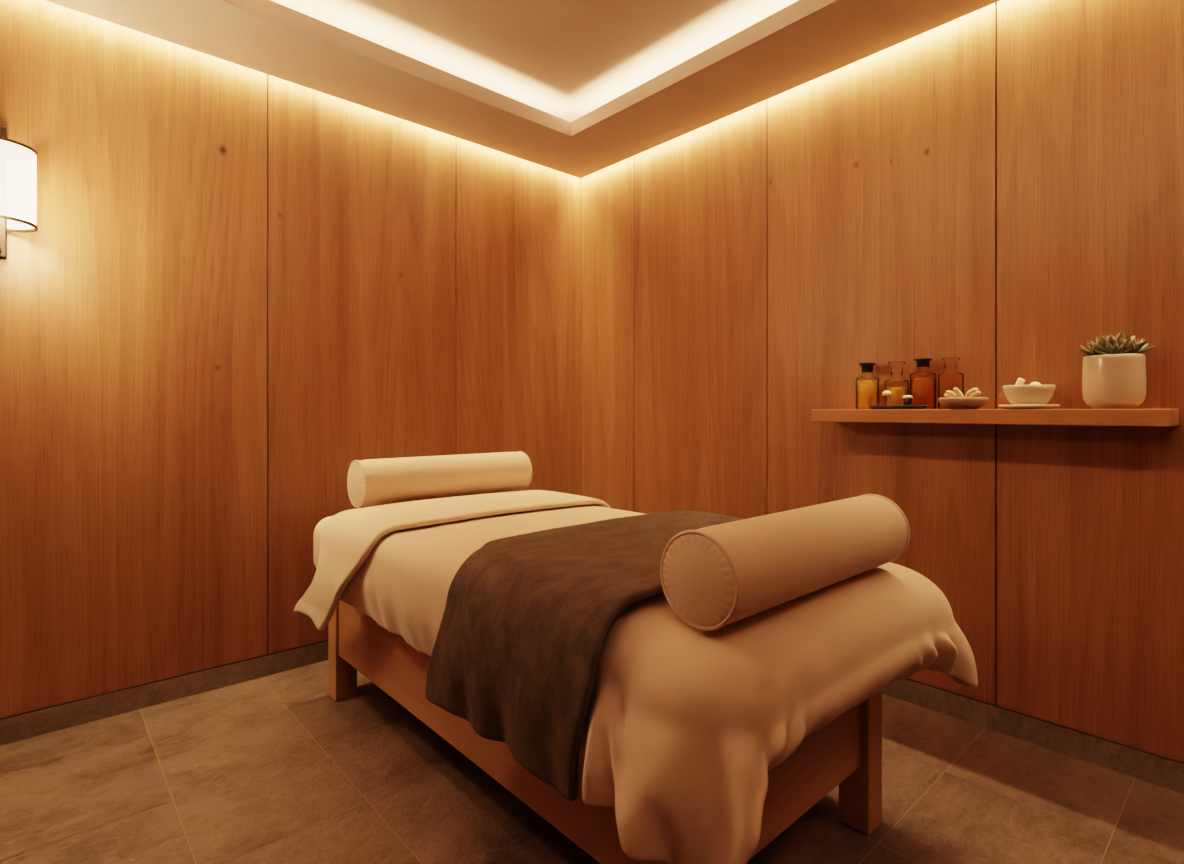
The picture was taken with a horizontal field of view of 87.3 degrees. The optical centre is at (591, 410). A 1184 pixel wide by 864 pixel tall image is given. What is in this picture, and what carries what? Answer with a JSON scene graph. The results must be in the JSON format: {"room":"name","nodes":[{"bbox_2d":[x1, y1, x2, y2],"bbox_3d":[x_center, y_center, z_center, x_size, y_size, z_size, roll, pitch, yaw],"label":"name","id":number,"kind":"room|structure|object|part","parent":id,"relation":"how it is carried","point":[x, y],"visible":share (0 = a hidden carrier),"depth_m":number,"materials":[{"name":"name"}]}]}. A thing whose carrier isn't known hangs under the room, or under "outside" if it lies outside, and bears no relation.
{"room":"spa massage room","nodes":[
{"label":"spa massage room","id":0,"kind":"room"},
{"bbox_2d":[0,0,581,717],"bbox_3d":[-1.636,-0.247,2.574,4.318,2.795,0.120,0,0,-42],"label":"wall","id":1,"kind":"structure","parent":0,"point":[236,287],"depth_m":2.57,"materials":[{"name":"brown wood"}]},
{"bbox_2d":[0,124,37,258],"bbox_3d":[-1.965,-0.750,2.050,0.202,0.450,0.202,0,0,-5],"label":"wall sconce","id":2,"kind":"object","parent":1,"relation":"attached to","point":[18,161],"visible":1,"depth_m":2.04,"materials":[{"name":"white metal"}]},
{"bbox_3d":[-1.965,-0.747,2.050,0.196,0.250,0.196,0,0,-42],"label":"lamp shade","id":3,"kind":"part","parent":2,"relation":"part of","materials":[{"name":"white fabric"}]},
{"bbox_3d":[-1.756,-0.269,2.398,0.915,2.652,0.020,0,0,-42],"label":"wood panel","id":4,"kind":"part","parent":1,"relation":"part of","materials":[{"name":"brown wood"}]},
{"bbox_2d":[0,640,327,744],"bbox_3d":[-1.603,1.106,2.537,4.118,0.088,0.019,0,0,-42],"label":"baseboard","id":5,"kind":"structure","parent":1,"relation":"attached to","point":[13,728],"depth_m":2.42,"materials":[{"name":"stone"}]},
{"bbox_3d":[-1.073,-0.269,3.014,0.915,2.652,0.020,0,0,-42],"label":"wood panel","id":6,"kind":"part","parent":1,"relation":"part of","materials":[{"name":"brown wood"}]},
{"bbox_3d":[-0.396,-0.269,3.625,0.903,2.652,0.020,0,0,-42],"label":"wood panel","id":7,"kind":"part","parent":1,"relation":"part of","materials":[{"name":"brown wood"}]},
{"bbox_2d":[45,0,999,177],"bbox_3d":[-0.123,-1.565,0.911,4.338,0.260,4.617,0,0,-42],"label":"ceiling","id":8,"kind":"structure","parent":0,"point":[577,88],"depth_m":2.62,"materials":[{"name":"paint"}]},
{"bbox_2d":[0,660,1183,863],"bbox_3d":[-0.123,1.151,0.897,4.218,0.001,4.497,0,0,-42],"label":"floor","id":9,"kind":"structure","parent":0,"point":[270,769],"depth_m":1.84,"materials":[{"name":"tile"}]},
{"bbox_2d":[313,516,881,863],"bbox_3d":[-0.150,0.789,2.147,0.977,0.722,1.920,0,0,-42],"label":"bed","id":10,"kind":"object","parent":9,"relation":"on","point":[846,753],"visible":0.26,"depth_m":1.68,"materials":[{"name":"brown wood"}]},
{"bbox_3d":[-0.150,0.547,2.147,0.977,0.238,1.920,0,0,-42],"label":"mattress","id":11,"kind":"part","parent":10,"relation":"part of","materials":[{"name":"beige fabric"}]},
{"bbox_3d":[-1.009,0.915,2.513,0.086,0.470,0.086,0,0,-42],"label":"leg","id":12,"kind":"part","parent":10,"relation":"part of","materials":[{"name":"brown wood"}]},
{"bbox_2d":[347,451,531,507],"bbox_3d":[-0.638,0.288,2.724,0.822,0.190,0.190,0,0,-42],"label":"bolster pillow","id":13,"kind":"object","parent":10,"relation":"on","point":[370,482],"visible":0.98,"depth_m":2.60,"materials":[{"name":"beige fabric"}]},
{"bbox_3d":[-0.433,0.825,1.851,0.030,0.290,1.672,0,0,-42],"label":"rail","id":14,"kind":"part","parent":10,"relation":"part of","materials":[{"name":"brown wood"}]},
{"bbox_2d":[294,490,977,863],"bbox_3d":[-0.026,0.624,2.041,1.292,0.533,2.056,0,0,-42],"label":"sheet","id":15,"kind":"object","parent":10,"relation":"on","point":[685,727],"visible":0.56,"depth_m":1.18,"materials":[{"name":"beige fabric"}]},
{"bbox_2d":[425,510,742,800],"bbox_3d":[0.204,0.546,1.754,1.173,0.398,0.647,0,0,-42],"label":"throw blanket","id":16,"kind":"object","parent":15,"relation":"on","point":[527,619],"visible":0.56,"depth_m":1.36,"materials":[{"name":"brown fabric"}]},
{"bbox_2d":[660,494,909,630],"bbox_3d":[0.472,0.312,1.398,0.775,0.183,0.183,0,0,-42],"label":"bolster pillow","id":17,"kind":"object","parent":15,"relation":"on","point":[713,577],"visible":1,"depth_m":1.20,"materials":[{"name":"beige fabric"}]},
{"bbox_3d":[0.166,0.915,1.211,0.086,0.470,0.086,0,0,-42],"label":"leg","id":18,"kind":"part","parent":10,"relation":"part of","materials":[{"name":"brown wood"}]},
{"bbox_3d":[0.462,0.825,1.470,0.706,0.290,0.030,0,0,-42],"label":"rail","id":19,"kind":"part","parent":10,"relation":"part of","materials":[{"name":"brown wood"}]},
{"bbox_3d":[0.751,0.915,1.738,0.086,0.470,0.086,0,0,-42],"label":"leg","id":20,"kind":"part","parent":10,"relation":"part of","materials":[{"name":"brown wood"}]},
{"bbox_2d":[582,0,1183,762],"bbox_3d":[1.477,-0.247,2.286,0.120,2.795,4.517,0,0,-42],"label":"wall","id":21,"kind":"structure","parent":0,"point":[997,188],"depth_m":2.33,"materials":[{"name":"brown wood"}]},
{"bbox_3d":[0.095,-0.269,3.744,0.020,2.652,0.456,0,0,-42],"label":"wood panel","id":22,"kind":"part","parent":21,"relation":"part of","materials":[{"name":"brown wood"}]},
{"bbox_3d":[0.540,-0.269,3.251,0.020,2.652,0.865,0,0,-42],"label":"wood panel","id":23,"kind":"part","parent":21,"relation":"part of","materials":[{"name":"brown wood"}]},
{"bbox_3d":[1.144,-0.269,2.581,0.020,2.652,0.930,0,0,-42],"label":"wood panel","id":24,"kind":"part","parent":21,"relation":"part of","materials":[{"name":"brown wood"}]},
{"bbox_2d":[812,409,1178,426],"bbox_3d":[1.333,0.019,2.204,0.204,0.050,1.078,0,0,-42],"label":"floating shelf","id":25,"kind":"object","parent":21,"relation":"attached to","point":[1084,417],"visible":1,"depth_m":2.02,"materials":[{"name":"brown wood"}]},
{"bbox_2d":[856,362,878,408],"bbox_3d":[1.113,-0.100,2.511,0.086,0.188,0.086,0,0,-42],"label":"oil bottle","id":26,"kind":"object","parent":25,"relation":"on","point":[865,367],"visible":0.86,"depth_m":2.50,"materials":[{"name":"clear glass"}]},
{"bbox_2d":[885,361,908,404],"bbox_3d":[1.193,-0.099,2.431,0.085,0.186,0.085,0,0,-42],"label":"oil bottle","id":27,"kind":"object","parent":25,"relation":"on","point":[890,379],"visible":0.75,"depth_m":2.44,"materials":[{"name":"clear glass"}]},
{"bbox_2d":[869,405,927,408],"bbox_3d":[1.146,-0.014,2.331,0.084,0.015,0.210,0,0,-42],"label":"tray","id":28,"kind":"object","parent":25,"relation":"on","point":[870,406],"visible":0.87,"depth_m":2.29,"materials":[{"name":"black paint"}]},
{"bbox_2d":[882,391,890,404],"bbox_3d":[1.120,-0.046,2.360,0.032,0.062,0.032,0,0,-42],"label":"jar","id":29,"kind":"object","parent":28,"relation":"on","point":[885,393],"visible":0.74,"depth_m":2.35,"materials":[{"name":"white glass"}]},
{"bbox_3d":[1.120,-0.067,2.360,0.032,0.020,0.032,0,0,-42],"label":"lid","id":30,"kind":"part","parent":29,"relation":"part of","materials":[{"name":"beige"}]},
{"bbox_2d":[903,395,912,404],"bbox_3d":[1.171,-0.037,2.303,0.034,0.043,0.034,0,0,-42],"label":"jar","id":31,"kind":"object","parent":28,"relation":"on","point":[907,400],"visible":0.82,"depth_m":2.29,"materials":[{"name":"black plastic"}]},
{"bbox_3d":[1.171,-0.031,2.303,0.030,0.032,0.030,0,0,-42],"label":"glass","id":32,"kind":"part","parent":31,"relation":"part of","materials":[{"name":"black glass"}]},
{"bbox_2d":[910,358,935,408],"bbox_3d":[1.256,-0.102,2.357,0.088,0.192,0.088,0,0,-42],"label":"oil bottle","id":33,"kind":"object","parent":25,"relation":"on","point":[921,362],"visible":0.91,"depth_m":2.35,"materials":[{"name":"orange glass"}]},
{"bbox_2d":[938,357,963,408],"bbox_3d":[1.328,-0.101,2.298,0.082,0.190,0.082,0,0,-42],"label":"oil bottle","id":34,"kind":"object","parent":25,"relation":"on","point":[945,367],"visible":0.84,"depth_m":2.31,"materials":[{"name":"clear glass"}]},
{"bbox_2d":[938,397,988,408],"bbox_3d":[1.301,-0.027,2.177,0.153,0.041,0.153,0,0,-42],"label":"stoneware bowl","id":35,"kind":"object","parent":25,"relation":"on","point":[949,402],"visible":0.91,"depth_m":2.12,"materials":[{"name":"beige ceramic"}]},
{"bbox_2d":[946,390,956,396],"bbox_3d":[1.268,-0.058,2.187,0.039,0.030,0.017,0,0,34],"label":"dried root","id":36,"kind":"object","parent":35,"relation":"in","point":[948,392],"visible":0.88,"depth_m":2.18,"materials":[{"name":"beige plant"}]},
{"bbox_2d":[953,387,961,396],"bbox_3d":[1.272,-0.064,2.163,0.034,0.037,0.018,0,0,-19],"label":"dried root","id":37,"kind":"object","parent":35,"relation":"in","point":[956,390],"visible":0.94,"depth_m":2.16,"materials":[{"name":"beige plant"}]},
{"bbox_2d":[965,388,975,396],"bbox_3d":[1.307,-0.062,2.144,0.020,0.036,0.037,0,0,-42],"label":"dried root","id":38,"kind":"object","parent":35,"relation":"in","point":[973,390],"visible":0.93,"depth_m":2.14,"materials":[{"name":"beige plant"}]},
{"bbox_2d":[969,391,980,396],"bbox_3d":[1.325,-0.056,2.148,0.020,0.027,0.046,0,0,-15],"label":"dried root","id":39,"kind":"object","parent":35,"relation":"in","point":[976,393],"visible":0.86,"depth_m":2.14,"materials":[{"name":"beige plant"}]},
{"bbox_2d":[998,404,1060,408],"bbox_3d":[1.442,-0.014,2.051,0.169,0.014,0.169,0,0,-42],"label":"saucer","id":40,"kind":"object","parent":25,"relation":"on","point":[1018,406],"visible":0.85,"depth_m":1.99,"materials":[{"name":"beige ceramic"}]},
{"bbox_2d":[1003,385,1055,404],"bbox_3d":[1.442,-0.050,2.051,0.144,0.068,0.144,0,0,-42],"label":"ceramic bowl","id":41,"kind":"object","parent":40,"relation":"on","point":[1015,394],"visible":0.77,"depth_m":2.00,"materials":[{"name":"beige ceramic"}]},
{"bbox_2d":[1015,378,1024,384],"bbox_3d":[1.413,-0.079,2.061,0.021,0.062,0.042,0,0,-34],"label":"pestle","id":42,"kind":"object","parent":41,"relation":"in","point":[1020,381],"visible":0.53,"depth_m":2.05,"materials":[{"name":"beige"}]},
{"bbox_2d":[1077,331,1155,408],"bbox_3d":[1.584,-0.123,1.900,0.187,0.233,0.155,0,0,-2],"label":"potted succulent","id":43,"kind":"object","parent":25,"relation":"on","point":[1114,368],"visible":1,"depth_m":1.85,"materials":[{"name":"white ceramic"}]},
{"bbox_2d":[882,678,1183,793],"bbox_3d":[1.413,1.106,2.283,0.019,0.088,4.397,0,0,-42],"label":"baseboard","id":44,"kind":"structure","parent":21,"relation":"attached to","point":[1159,770],"depth_m":2.11,"materials":[{"name":"stone"}]},
{"bbox_3d":[1.770,-0.269,1.887,0.020,2.652,0.931,0,0,-42],"label":"wood panel","id":45,"kind":"part","parent":21,"relation":"part of","materials":[{"name":"brown wood"}]},
{"bbox_2d":[1082,354,1146,408],"bbox_3d":[1.594,-0.088,1.898,0.151,0.162,0.151,0,0,-42],"label":"pot","id":46,"kind":"object","parent":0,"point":[1109,381],"depth_m":1.84,"materials":[{"name":"beige ceramic"}]}
]}

